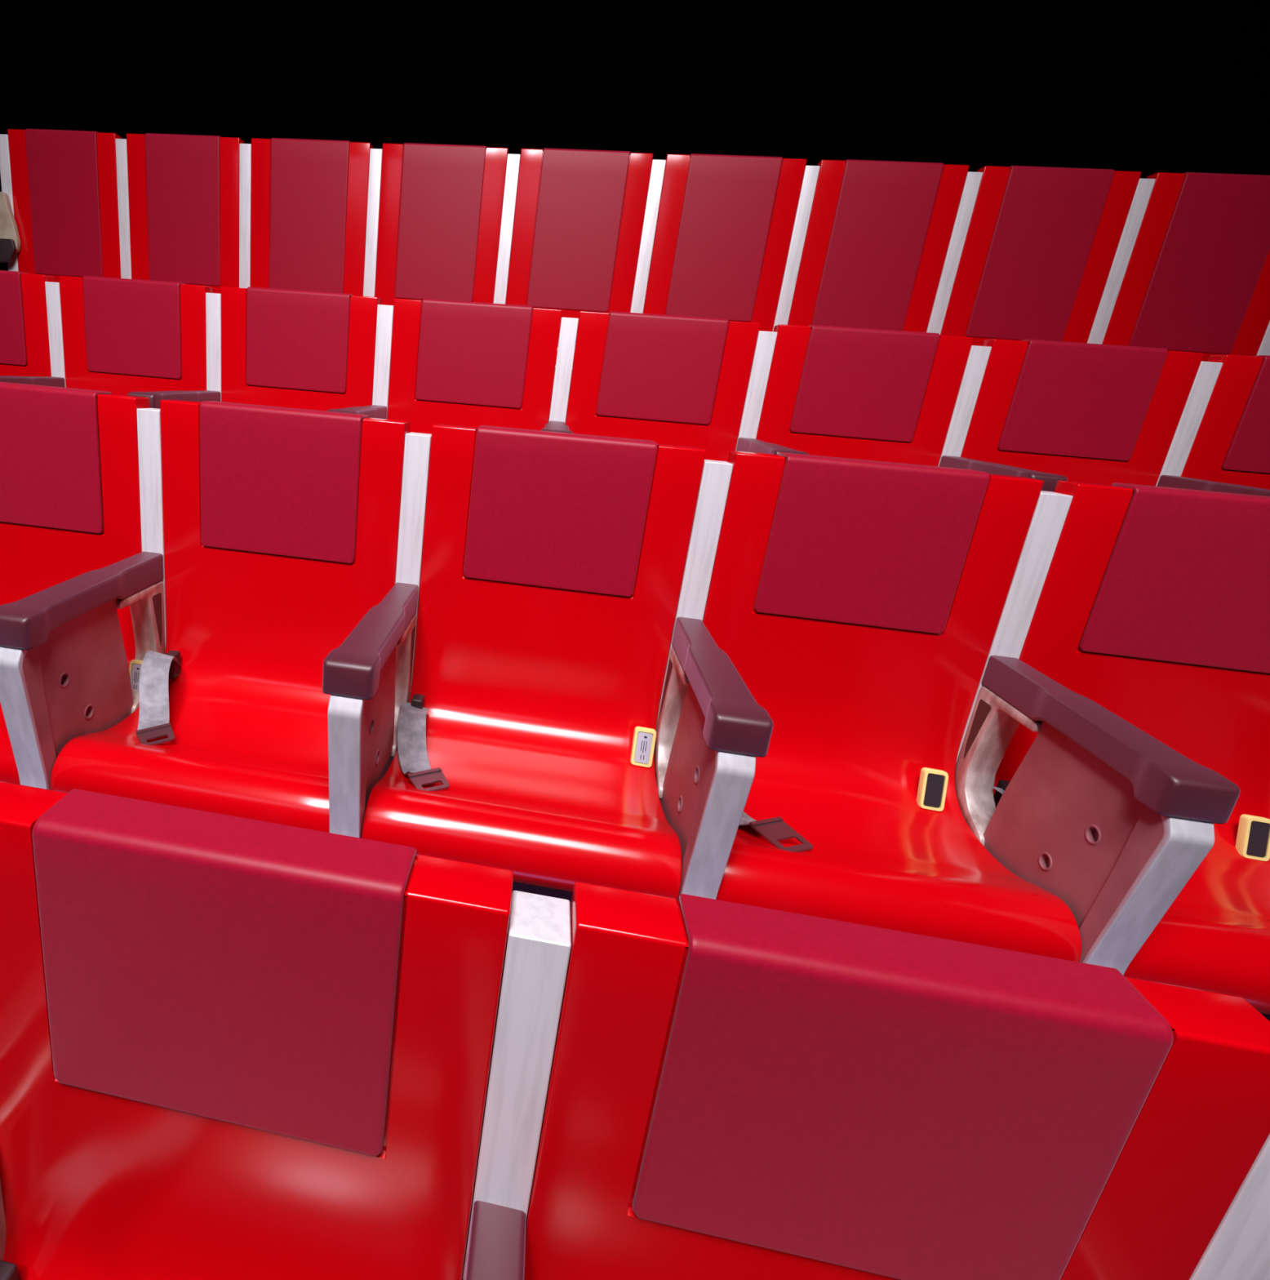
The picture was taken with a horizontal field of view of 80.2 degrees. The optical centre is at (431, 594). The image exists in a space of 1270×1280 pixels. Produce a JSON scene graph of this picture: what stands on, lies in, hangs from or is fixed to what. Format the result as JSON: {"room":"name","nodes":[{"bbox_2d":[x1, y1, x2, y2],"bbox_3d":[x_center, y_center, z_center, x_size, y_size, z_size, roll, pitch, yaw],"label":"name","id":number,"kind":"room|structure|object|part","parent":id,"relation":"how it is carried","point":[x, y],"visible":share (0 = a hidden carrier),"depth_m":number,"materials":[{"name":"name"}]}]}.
{"room":"airplane cabin","nodes":[
{"label":"airplane cabin","id":0,"kind":"room"},
{"bbox_2d":[0,0,1269,271],"bbox_3d":[0.645,-2.210,3.949,7.800,6.100,0.100,7,17,8],"label":"wall","id":1,"kind":"structure","parent":0,"point":[1149,87],"depth_m":3.67,"materials":[{"name":"black"}]},
{"bbox_3d":[0.017,0.573,1.896,7.800,1.851,5.500,7,17,8],"label":"floor","id":2,"kind":"structure","parent":0,"visible":0},
{"bbox_2d":[0,1179,5,1260],"bbox_3d":[-0.575,0.807,0.659,0.085,1.100,0.542,7,17,8],"label":"frame","id":3,"kind":"object","parent":2,"relation":"on","point":[2,1220],"visible":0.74,"depth_m":0.84,"materials":[{"name":"silver metal"}]},
{"bbox_2d":[0,133,18,271],"bbox_3d":[-2.050,-1.639,3.563,0.054,1.100,0.060,7,17,8],"label":"frame","id":4,"kind":"object","parent":2,"relation":"on","point":[5,166],"visible":0.31,"depth_m":3.43,"materials":[{"name":"silver metal"}]},
{"bbox_2d":[0,191,21,262],"bbox_3d":[-2.053,-1.759,3.469,0.130,0.318,0.044,7,17,8],"label":"bracket","id":5,"kind":"object","parent":4,"relation":"attached to","point":[10,241],"visible":1,"depth_m":3.46,"materials":[{"name":"grey plastic"}]},
{"bbox_2d":[0,270,55,376],"bbox_3d":[-1.700,-0.570,2.545,0.544,1.128,0.490,7,17,8],"label":"seat","id":6,"kind":"object","parent":2,"relation":"on","point":[24,348],"visible":0.28,"depth_m":2.58,"materials":[{"name":"red plastic"}]},
{"bbox_2d":[0,281,66,387],"bbox_3d":[-1.410,-0.513,2.484,0.085,1.100,0.542,7,17,8],"label":"frame","id":7,"kind":"object","parent":2,"relation":"on","point":[57,379],"visible":0.09,"depth_m":2.56,"materials":[{"name":"silver metal"}]},
{"bbox_3d":[-1.370,-0.578,2.713,0.054,1.100,0.060,7,17,8],"label":"post","id":8,"kind":"part","parent":7,"relation":"part of","materials":[{"name":"silver metal"}]},
{"bbox_2d":[7,128,122,282],"bbox_3d":[-1.790,-1.558,3.314,0.544,1.128,0.490,7,17,8],"label":"seat","id":9,"kind":"object","parent":2,"relation":"on","point":[64,183],"visible":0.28,"depth_m":3.41,"materials":[{"name":"red"}]},
{"bbox_2d":[0,381,150,784],"bbox_3d":[-0.986,0.122,1.589,0.544,1.128,0.490,7,17,8],"label":"seat","id":10,"kind":"object","parent":2,"relation":"on","point":[70,501],"visible":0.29,"depth_m":1.65,"materials":[{"name":"red leather"}]},
{"bbox_2d":[0,408,165,790],"bbox_3d":[-0.697,0.179,1.527,0.085,1.100,0.542,7,17,8],"label":"frame","id":11,"kind":"object","parent":2,"relation":"on","point":[64,673],"visible":0.73,"depth_m":1.42,"materials":[{"name":"silver metal"}]},
{"bbox_3d":[-0.752,0.429,1.349,0.054,0.716,0.051,7,17,8],"label":"leg","id":12,"kind":"part","parent":11,"relation":"part of","materials":[{"name":"grey metal"}]},
{"bbox_3d":[-0.713,0.219,1.445,0.054,0.388,0.352,7,17,8],"label":"panel","id":13,"kind":"part","parent":11,"relation":"part of","materials":[{"name":"red plastic"}]},
{"bbox_2d":[128,659,142,690],"bbox_3d":[-0.682,0.215,1.671,0.045,0.124,0.046,8,17,12],"label":"belt","id":14,"kind":"object","parent":11,"relation":"attached to","point":[135,667],"visible":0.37,"depth_m":1.66,"materials":[{"name":"metal"}]},
{"bbox_2d":[133,667,139,689],"bbox_3d":[-0.680,0.193,1.661,0.010,0.050,0.001,8,1,11],"label":"print","id":15,"kind":"object","parent":14,"relation":"on","point":[137,668],"depth_m":1.66},
{"bbox_3d":[-0.657,0.114,1.756,0.054,1.100,0.060,7,17,8],"label":"post","id":16,"kind":"part","parent":11,"relation":"part of","materials":[{"name":"silver metal"}]},
{"bbox_2d":[115,138,131,279],"bbox_3d":[-1.460,-1.566,3.482,0.054,1.100,0.060,7,17,8],"label":"frame","id":17,"kind":"object","parent":2,"relation":"on","point":[121,144],"visible":0.39,"depth_m":3.38,"materials":[{"name":"silver metal"}]},
{"bbox_2d":[58,275,213,395],"bbox_3d":[-1.110,-0.497,2.464,0.544,1.128,0.490,7,17,8],"label":"seat","id":18,"kind":"object","parent":2,"relation":"on","point":[122,336],"visible":0.22,"depth_m":2.53,"materials":[{"name":"red leather"}]},
{"bbox_2d":[128,293,221,408],"bbox_3d":[-0.820,-0.440,2.402,0.085,1.100,0.542,7,17,8],"label":"frame","id":19,"kind":"object","parent":2,"relation":"on","point":[213,300],"visible":0.07,"depth_m":2.47,"materials":[{"name":"silver metal"}]},
{"bbox_3d":[-0.780,-0.505,2.631,0.054,1.100,0.060,7,17,8],"label":"post","id":20,"kind":"part","parent":19,"relation":"part of","materials":[{"name":"silver metal"}]},
{"bbox_2d":[126,133,244,293],"bbox_3d":[-1.200,-1.485,3.233,0.544,1.128,0.490,7,17,8],"label":"seat","id":21,"kind":"object","parent":2,"relation":"on","point":[184,189],"visible":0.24,"depth_m":3.33,"materials":[{"name":"red leather"}]},
{"bbox_2d":[50,400,410,832],"bbox_3d":[-0.396,0.196,1.507,0.544,1.128,0.490,7,17,8],"label":"seat","id":22,"kind":"object","parent":2,"relation":"on","point":[281,525],"visible":0.6,"depth_m":1.58,"materials":[{"name":"red plastic"}]},
{"bbox_2d":[135,650,180,745],"bbox_3d":[-0.590,0.205,1.557,0.080,0.098,0.327,0,17,-17],"label":"strap","id":23,"kind":"object","parent":22,"relation":"on","point":[157,668],"visible":1,"depth_m":1.55,"materials":[{"name":"grey fabric"}]},
{"bbox_2d":[239,143,251,288],"bbox_3d":[-0.870,-1.493,3.400,0.054,1.100,0.060,7,17,8],"label":"frame","id":24,"kind":"object","parent":2,"relation":"on","point":[245,152],"visible":0.44,"depth_m":3.30,"materials":[{"name":"silver metal"}]},
{"bbox_2d":[0,781,513,1279],"bbox_3d":[-0.275,0.823,0.639,0.544,1.128,0.490,7,17,8],"label":"seat","id":25,"kind":"object","parent":2,"relation":"on","point":[231,1047],"visible":1,"depth_m":0.71,"materials":[{"name":"red"}]},
{"bbox_2d":[0,1260,18,1279],"bbox_3d":[-0.455,0.839,0.711,0.070,0.100,0.283,1,17,-14],"label":"armrest","id":26,"kind":"object","parent":25,"relation":"attached to","point":[8,1270],"visible":1,"depth_m":0.82,"materials":[{"name":"brown plastic"}]},
{"bbox_2d":[221,286,381,411],"bbox_3d":[-0.520,-0.424,2.382,0.544,1.128,0.490,7,17,8],"label":"seat","id":27,"kind":"object","parent":2,"relation":"on","point":[282,348],"visible":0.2,"depth_m":2.45,"materials":[{"name":"red leather"}]},
{"bbox_2d":[250,137,373,296],"bbox_3d":[-0.610,-1.412,3.151,0.544,1.128,0.490,7,17,8],"label":"seat","id":28,"kind":"object","parent":2,"relation":"on","point":[309,197],"visible":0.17,"depth_m":3.25,"materials":[{"name":"red leather"}]},
{"bbox_2d":[326,304,394,418],"bbox_3d":[-0.230,-0.367,2.321,0.085,1.100,0.542,7,17,8],"label":"frame","id":29,"kind":"object","parent":2,"relation":"on","point":[379,408],"visible":0.08,"depth_m":2.40,"materials":[{"name":"silver metal"}]},
{"bbox_3d":[-0.190,-0.432,2.550,0.054,1.100,0.060,7,17,8],"label":"post","id":30,"kind":"part","parent":29,"relation":"part of","materials":[{"name":"silver metal"}]},
{"bbox_2d":[363,148,382,297],"bbox_3d":[-0.280,-1.420,3.319,0.054,1.100,0.060,7,17,8],"label":"frame","id":31,"kind":"object","parent":2,"relation":"on","point":[375,154],"visible":0.44,"depth_m":3.22,"materials":[{"name":"silver metal"}]},
{"bbox_2d":[322,431,431,838],"bbox_3d":[-0.107,0.252,1.446,0.085,1.100,0.542,7,17,8],"label":"frame","id":32,"kind":"object","parent":2,"relation":"on","point":[367,678],"visible":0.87,"depth_m":1.31,"materials":[{"name":"silver metal"}]},
{"bbox_3d":[-0.162,0.502,1.268,0.054,0.716,0.051,7,17,8],"label":"leg","id":33,"kind":"part","parent":32,"relation":"part of","materials":[{"name":"grey metal"}]},
{"bbox_3d":[-0.123,0.292,1.364,0.054,0.388,0.352,7,17,8],"label":"panel","id":34,"kind":"part","parent":32,"relation":"part of","materials":[{"name":"red plastic"}]},
{"bbox_3d":[-0.067,0.187,1.675,0.054,1.100,0.060,7,17,8],"label":"post","id":35,"kind":"part","parent":32,"relation":"part of","materials":[{"name":"silver metal"}]},
{"bbox_2d":[374,142,508,306],"bbox_3d":[-0.020,-1.339,3.070,0.544,1.128,0.490,7,17,8],"label":"seat","id":36,"kind":"object","parent":2,"relation":"on","point":[441,206],"visible":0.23,"depth_m":3.17,"materials":[{"name":"red plastic"}]},
{"bbox_2d":[386,297,562,434],"bbox_3d":[0.070,-0.351,2.301,0.544,1.128,0.490,7,17,8],"label":"seat","id":37,"kind":"object","parent":2,"relation":"on","point":[453,362],"visible":0.27,"depth_m":2.37,"materials":[{"name":"red plastic"}]},
{"bbox_2d":[493,153,520,304],"bbox_3d":[0.309,-1.347,3.237,0.054,1.100,0.060,7,17,8],"label":"frame","id":38,"kind":"object","parent":2,"relation":"on","point":[513,160],"visible":0.44,"depth_m":3.13,"materials":[{"name":"silver metal"}]},
{"bbox_2d":[462,890,571,1279],"bbox_3d":[0.015,0.880,0.578,0.085,1.100,0.542,7,17,8],"label":"frame","id":39,"kind":"object","parent":2,"relation":"on","point":[539,942],"visible":1,"depth_m":0.67,"materials":[{"name":"silver metal"}]},
{"bbox_2d":[361,423,706,908],"bbox_3d":[0.194,0.269,1.426,0.544,1.128,0.490,7,17,8],"label":"seat","id":40,"kind":"object","parent":2,"relation":"on","point":[553,566],"visible":0.84,"depth_m":1.50,"materials":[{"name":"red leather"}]},
{"bbox_2d":[397,693,449,791],"bbox_3d":[-0.028,0.305,1.481,0.080,0.079,0.317,2,17,-10],"label":"strap","id":41,"kind":"object","parent":40,"relation":"on","point":[411,723],"visible":1,"depth_m":1.50,"materials":[{"name":"grey fabric"}]},
{"bbox_2d":[630,726,656,768],"bbox_3d":[0.446,0.345,1.531,0.045,0.124,0.046,8,17,12],"label":"buckle","id":42,"kind":"object","parent":40,"relation":"on","point":[644,739],"visible":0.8,"depth_m":1.52,"materials":[{"name":"yellow"}]},
{"bbox_2d":[640,736,647,759],"bbox_3d":[0.447,0.323,1.522,0.010,0.050,0.001,8,1,11],"label":"print","id":43,"kind":"object","parent":42,"relation":"on","point":[646,737],"depth_m":1.52},
{"bbox_2d":[541,317,578,433],"bbox_3d":[0.360,-0.294,2.240,0.085,1.100,0.542,7,17,8],"label":"frame","id":44,"kind":"object","parent":2,"relation":"on","point":[569,326],"visible":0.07,"depth_m":2.32,"materials":[{"name":"silver metal"}]},
{"bbox_2d":[505,147,653,421],"bbox_3d":[0.570,-1.266,2.989,0.544,1.128,0.490,7,17,8],"label":"seat","id":45,"kind":"object","parent":2,"relation":"on","point":[579,216],"visible":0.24,"depth_m":3.09,"materials":[{"name":"red leather"}]},
{"bbox_2d":[630,159,666,313],"bbox_3d":[0.899,-1.274,3.156,0.054,1.100,0.060,7,17,8],"label":"frame","id":46,"kind":"object","parent":2,"relation":"on","point":[658,166],"visible":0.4,"depth_m":3.05,"materials":[{"name":"silver metal"}]},
{"bbox_2d":[564,311,759,462],"bbox_3d":[0.660,-0.278,2.219,0.544,1.128,0.490,7,17,8],"label":"seat","id":47,"kind":"object","parent":2,"relation":"on","point":[667,380],"visible":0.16,"depth_m":2.29,"materials":[{"name":"red plastic"}]},
{"bbox_2d":[654,459,773,901],"bbox_3d":[0.483,0.325,1.365,0.085,1.100,0.542,7,17,8],"label":"frame","id":48,"kind":"object","parent":2,"relation":"on","point":[711,731],"visible":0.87,"depth_m":1.24,"materials":[{"name":"silver metal"}]},
{"bbox_3d":[0.467,0.365,1.282,0.054,0.388,0.352,7,17,8],"label":"panel","id":49,"kind":"part","parent":48,"relation":"part of","materials":[{"name":"red plastic"}]},
{"bbox_3d":[0.523,0.260,1.593,0.054,1.100,0.060,7,17,8],"label":"post","id":50,"kind":"part","parent":48,"relation":"part of","materials":[{"name":"silver metal"}]},
{"bbox_3d":[0.428,0.575,1.186,0.054,0.716,0.051,7,17,8],"label":"leg","id":51,"kind":"part","parent":48,"relation":"part of","materials":[{"name":"grey metal"}]},
{"bbox_2d":[643,153,806,331],"bbox_3d":[1.160,-1.193,2.907,0.544,1.128,0.490,7,17,8],"label":"seat","id":52,"kind":"object","parent":2,"relation":"on","point":[725,224],"visible":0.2,"depth_m":3.01,"materials":[{"name":"red plastic"}]},
{"bbox_2d":[735,330,808,454],"bbox_3d":[0.950,-0.221,2.158,0.085,1.100,0.542,7,17,8],"label":"frame","id":53,"kind":"object","parent":2,"relation":"on","point":[747,442],"visible":0.09,"depth_m":2.24,"materials":[{"name":"silver metal"}]},
{"bbox_3d":[0.990,-0.286,2.387,0.054,1.100,0.060,7,17,8],"label":"post","id":54,"kind":"part","parent":53,"relation":"part of","materials":[{"name":"silver metal"}]},
{"bbox_2d":[772,165,820,331],"bbox_3d":[1.489,-1.201,3.074,0.054,1.100,0.060,7,17,8],"label":"frame","id":55,"kind":"object","parent":2,"relation":"on","point":[808,186],"visible":0.42,"depth_m":2.97,"materials":[{"name":"silver metal"}]},
{"bbox_2d":[755,324,973,466],"bbox_3d":[1.250,-0.205,2.138,0.544,1.128,0.490,7,17,8],"label":"seat","id":56,"kind":"object","parent":2,"relation":"on","point":[842,392],"visible":0.28,"depth_m":2.20,"materials":[{"name":"red plastic"}]},
{"bbox_2d":[787,159,968,332],"bbox_3d":[1.750,-1.120,2.826,0.544,1.128,0.490,7,17,8],"label":"seat","id":57,"kind":"object","parent":2,"relation":"on","point":[879,233],"visible":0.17,"depth_m":2.92,"materials":[{"name":"red leather"}]},
{"bbox_2d":[702,450,1081,962],"bbox_3d":[0.783,0.342,1.344,0.544,1.128,0.490,7,17,8],"label":"seat","id":58,"kind":"object","parent":2,"relation":"on","point":[860,604],"visible":0.69,"depth_m":1.41,"materials":[{"name":"red leather"}]},
{"bbox_2d":[739,812,813,852],"bbox_3d":[0.583,0.383,1.392,0.073,0.081,0.339,-1,17,-18],"label":"buckle","id":59,"kind":"object","parent":58,"relation":"on","point":[775,829],"visible":0.41,"depth_m":1.29,"materials":[{"name":"grey metal"}]},
{"bbox_2d":[916,767,948,812],"bbox_3d":[1.005,0.414,1.454,0.045,0.124,0.046,8,17,12],"label":"buckle","id":60,"kind":"object","parent":58,"relation":"on","point":[933,783],"visible":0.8,"depth_m":1.45,"materials":[{"name":"yellow"}]},
{"bbox_2d":[524,881,1269,1279],"bbox_3d":[0.315,0.896,0.557,0.544,1.128,0.490,7,17,8],"label":"seat","id":61,"kind":"object","parent":2,"relation":"on","point":[735,1091],"visible":0.98,"depth_m":0.61,"materials":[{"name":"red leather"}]},
{"bbox_2d":[926,171,982,335],"bbox_3d":[2.079,-1.128,2.993,0.054,1.100,0.060,7,17,8],"label":"frame","id":62,"kind":"object","parent":2,"relation":"on","point":[973,180],"visible":0.45,"depth_m":2.89,"materials":[{"name":"silver metal"}]},
{"bbox_2d":[937,345,1067,492],"bbox_3d":[1.540,-0.148,2.077,0.085,1.100,0.542,7,17,8],"label":"frame","id":63,"kind":"object","parent":2,"relation":"on","point":[978,358],"visible":0.04,"depth_m":2.14,"materials":[{"name":"silver metal"}]},
{"bbox_3d":[1.579,-0.213,2.305,0.054,1.100,0.060,7,17,8],"label":"post","id":64,"kind":"part","parent":63,"relation":"part of","materials":[{"name":"silver metal"}]},
{"bbox_2d":[940,165,1141,346],"bbox_3d":[2.340,-1.047,2.744,0.544,1.128,0.490,7,17,8],"label":"seat","id":65,"kind":"object","parent":2,"relation":"on","point":[1041,245],"visible":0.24,"depth_m":2.84,"materials":[{"name":"red leather"}]},
{"bbox_2d":[960,338,1204,485],"bbox_3d":[1.840,-0.132,2.057,0.544,1.128,0.490,7,17,8],"label":"seat","id":66,"kind":"object","parent":2,"relation":"on","point":[1080,412],"visible":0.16,"depth_m":2.12,"materials":[{"name":"red plastic"}]},
{"bbox_2d":[955,490,1240,974],"bbox_3d":[1.073,0.398,1.283,0.085,1.100,0.542,7,17,8],"label":"frame","id":67,"kind":"object","parent":2,"relation":"on","point":[1100,815],"visible":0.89,"depth_m":1.16,"materials":[{"name":"silver metal"}]},
{"bbox_3d":[1.113,0.333,1.512,0.054,1.100,0.060,7,17,8],"label":"post","id":68,"kind":"part","parent":67,"relation":"part of","materials":[{"name":"silver metal"}]},
{"bbox_3d":[1.057,0.438,1.201,0.054,0.388,0.352,7,17,8],"label":"panel","id":69,"kind":"part","parent":67,"relation":"part of","materials":[{"name":"red plastic"}]},
{"bbox_3d":[1.018,0.648,1.105,0.054,0.716,0.051,7,17,8],"label":"leg","id":70,"kind":"part","parent":67,"relation":"part of","materials":[{"name":"grey metal"}]},
{"bbox_2d":[1087,177,1155,344],"bbox_3d":[2.669,-1.055,2.912,0.054,1.100,0.060,7,17,8],"label":"frame","id":71,"kind":"object","parent":2,"relation":"on","point":[1144,190],"visible":0.41,"depth_m":2.81,"materials":[{"name":"silver metal"}]},
{"bbox_2d":[993,480,1269,1021],"bbox_3d":[1.373,0.414,1.263,0.544,1.128,0.490,7,17,8],"label":"seat","id":72,"kind":"object","parent":2,"relation":"on","point":[1153,608],"visible":0.45,"depth_m":1.34,"materials":[{"name":"red plastic"}]},
{"bbox_2d":[993,779,1010,807],"bbox_3d":[1.159,0.449,1.326,0.062,0.078,0.284,1,17,-11],"label":"strap","id":73,"kind":"object","parent":72,"relation":"on","point":[1002,784],"visible":0.05,"depth_m":1.44,"materials":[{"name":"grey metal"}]},
{"bbox_2d":[1235,813,1269,861],"bbox_3d":[1.566,0.486,1.377,0.045,0.124,0.046,8,17,12],"label":"buckle","id":74,"kind":"object","parent":72,"relation":"on","point":[1253,837],"visible":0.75,"depth_m":1.37,"materials":[{"name":"yellow metal"}]},
{"bbox_2d":[1102,172,1269,361],"bbox_3d":[2.930,-0.974,2.663,0.544,1.128,0.490,7,17,8],"label":"seat","id":75,"kind":"object","parent":2,"relation":"on","point":[1197,278],"visible":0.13,"depth_m":2.77,"materials":[{"name":"red leather"}]},
{"bbox_2d":[1155,361,1269,496],"bbox_3d":[2.130,-0.075,1.995,0.085,1.100,0.542,7,17,8],"label":"frame","id":76,"kind":"object","parent":2,"relation":"on","point":[1206,376],"visible":0.05,"depth_m":2.07,"materials":[{"name":"silver metal"}]},
{"bbox_3d":[2.169,-0.140,2.224,0.054,1.100,0.060,7,17,8],"label":"post","id":77,"kind":"part","parent":76,"relation":"part of","materials":[{"name":"silver metal"}]},
{"bbox_2d":[1181,354,1269,489],"bbox_3d":[2.430,-0.059,1.975,0.544,1.128,0.490,7,17,8],"label":"seat","id":78,"kind":"object","parent":2,"relation":"on","point":[1231,445],"visible":0.25,"depth_m":2.07,"materials":[{"name":"red plastic"}]},
{"bbox_2d":[1189,1134,1269,1279],"bbox_3d":[0.605,0.953,0.496,0.085,1.100,0.542,7,17,8],"label":"frame","id":79,"kind":"object","parent":2,"relation":"on","point":[1239,1249],"visible":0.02,"depth_m":0.59,"materials":[{"name":"silver metal"}]},
{"bbox_2d":[1256,320,1269,355],"bbox_3d":[3.259,-0.982,2.830,0.054,1.100,0.060,7,17,8],"label":"frame","id":80,"kind":"object","parent":2,"relation":"on","point":[1264,348],"visible":0.08,"depth_m":2.81,"materials":[{"name":"silver metal"}]}
]}

